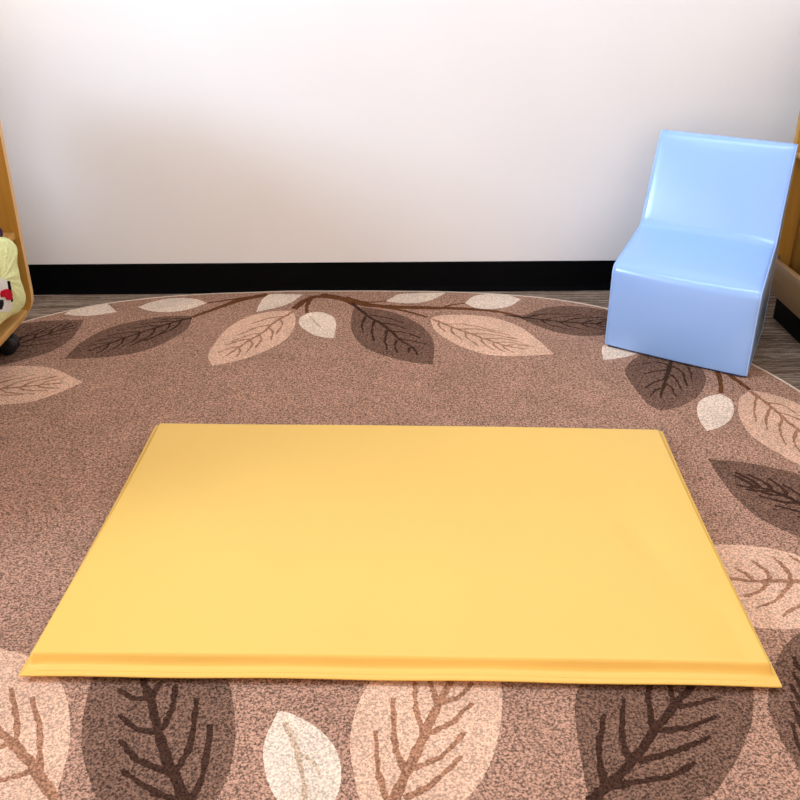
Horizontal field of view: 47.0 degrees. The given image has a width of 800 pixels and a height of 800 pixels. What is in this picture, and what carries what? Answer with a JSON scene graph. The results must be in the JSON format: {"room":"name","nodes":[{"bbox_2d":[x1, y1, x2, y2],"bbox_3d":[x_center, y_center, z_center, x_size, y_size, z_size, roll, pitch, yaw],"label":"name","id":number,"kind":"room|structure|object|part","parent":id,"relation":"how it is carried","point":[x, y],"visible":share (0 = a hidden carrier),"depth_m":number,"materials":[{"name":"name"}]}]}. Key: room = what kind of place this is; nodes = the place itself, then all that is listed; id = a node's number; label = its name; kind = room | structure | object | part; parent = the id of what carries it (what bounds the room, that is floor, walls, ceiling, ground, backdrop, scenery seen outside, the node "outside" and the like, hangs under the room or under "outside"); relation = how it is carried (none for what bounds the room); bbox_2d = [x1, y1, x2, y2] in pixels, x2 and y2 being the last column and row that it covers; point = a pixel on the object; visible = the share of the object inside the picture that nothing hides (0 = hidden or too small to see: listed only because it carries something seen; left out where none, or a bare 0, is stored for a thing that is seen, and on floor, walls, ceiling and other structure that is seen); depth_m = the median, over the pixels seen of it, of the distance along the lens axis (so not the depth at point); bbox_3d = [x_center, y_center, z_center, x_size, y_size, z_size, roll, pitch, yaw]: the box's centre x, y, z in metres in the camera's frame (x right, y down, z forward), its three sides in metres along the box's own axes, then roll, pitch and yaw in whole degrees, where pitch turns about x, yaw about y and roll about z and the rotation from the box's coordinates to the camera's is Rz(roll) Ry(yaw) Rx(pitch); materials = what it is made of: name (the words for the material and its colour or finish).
{"room":"children's room","nodes":[
{"label":"children's room","id":0,"kind":"room"},
{"bbox_2d":[0,0,799,263],"bbox_3d":[-0.066,-1.598,2.569,8.000,2.700,0.100,-1,27,-1],"label":"wall","id":1,"kind":"structure","parent":0,"point":[134,131],"depth_m":2.88,"materials":[{"name":"paint"}]},
{"bbox_2d":[28,260,615,294],"bbox_3d":[-0.074,-0.414,3.106,3.220,0.102,0.016,-1,27,-1],"label":"baseboard","id":2,"kind":"structure","parent":1,"relation":"attached to","point":[459,276],"depth_m":3.10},
{"bbox_2d":[24,291,799,389],"bbox_3d":[-0.012,0.752,0.980,8.000,0.050,5.065,-1,27,-1],"label":"floor","id":3,"kind":"structure","parent":0,"point":[777,352],"depth_m":2.98,"materials":[{"name":"wood planks"}]},
{"bbox_2d":[0,290,799,799],"bbox_3d":[-0.186,0.172,2.054,2.576,0.010,2.383,-1,27,-1],"label":"rug","id":4,"kind":"object","parent":3,"relation":"on","point":[84,391],"visible":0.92,"depth_m":1.89,"materials":[{"name":"brown carpet"}]},
{"bbox_2d":[0,121,33,354],"bbox_3d":[-1.233,-0.321,2.074,0.361,0.849,1.050,-1,27,-1],"label":"shelf unit","id":5,"kind":"object","parent":4,"relation":"on","point":[10,226],"visible":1,"depth_m":2.56,"materials":[{"name":"brown wood"}]},
{"bbox_3d":[-1.233,-0.229,2.120,0.337,0.020,1.010,-1,27,-1],"label":"shelf","id":6,"kind":"part","parent":5,"relation":"part of","materials":[{"name":"brown wood"}]},
{"bbox_2d":[0,237,25,323],"bbox_3d":[-1.041,-0.288,2.348,0.074,0.286,0.484,-1,27,-1],"label":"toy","id":7,"kind":"object","parent":5,"relation":"on","point":[12,293],"visible":1,"depth_m":2.41,"materials":[{"name":"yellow fabric"}]},
{"bbox_3d":[-1.245,-0.584,2.517,0.360,0.782,0.020,-1,27,-1],"label":"panel","id":8,"kind":"part","parent":5,"relation":"part of","materials":[{"name":"brown wood"}]},
{"bbox_2d":[19,423,781,687],"bbox_3d":[0.004,0.256,1.835,1.224,0.039,0.823,1,27,1],"label":"floor mat","id":9,"kind":"object","parent":4,"relation":"on","point":[332,552],"visible":1,"depth_m":1.70,"materials":[{"name":"yellow plastic"}]},
{"bbox_2d":[605,130,797,376],"bbox_3d":[0.860,-0.432,2.616,0.438,0.555,0.402,17,31,29],"label":"chair","id":10,"kind":"object","parent":4,"relation":"on","point":[691,286],"visible":1,"depth_m":2.58,"materials":[{"name":"blue vinyl"}]},
{"bbox_3d":[0.859,-0.185,2.739,0.413,0.004,0.371,17,31,29],"label":"panel","id":11,"kind":"part","parent":10,"relation":"part of","materials":[{"name":"plastic"}]},
{"bbox_2d":[770,111,799,342],"bbox_3d":[1.315,-0.425,2.225,0.300,0.919,1.150,-1,27,-1],"label":"display rack","id":12,"kind":"object","parent":3,"relation":"on","point":[785,286],"visible":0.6,"depth_m":2.78,"materials":[{"name":"brown wood"}]},
{"bbox_3d":[1.175,-0.139,2.368,0.020,0.104,1.150,-1,27,-1],"label":"rail","id":13,"kind":"part","parent":12,"relation":"part of","materials":[{"name":"brown wood"}]},
{"bbox_3d":[1.304,-0.720,2.708,0.298,0.832,0.022,-1,27,-1],"label":"panel","id":14,"kind":"part","parent":12,"relation":"part of","materials":[{"name":"brown wood"}]},
{"bbox_3d":[1.223,-0.472,2.199,0.014,0.772,1.106,-1,27,-1],"label":"panel","id":15,"kind":"part","parent":12,"relation":"part of","materials":[{"name":"brown wood"}]}
]}

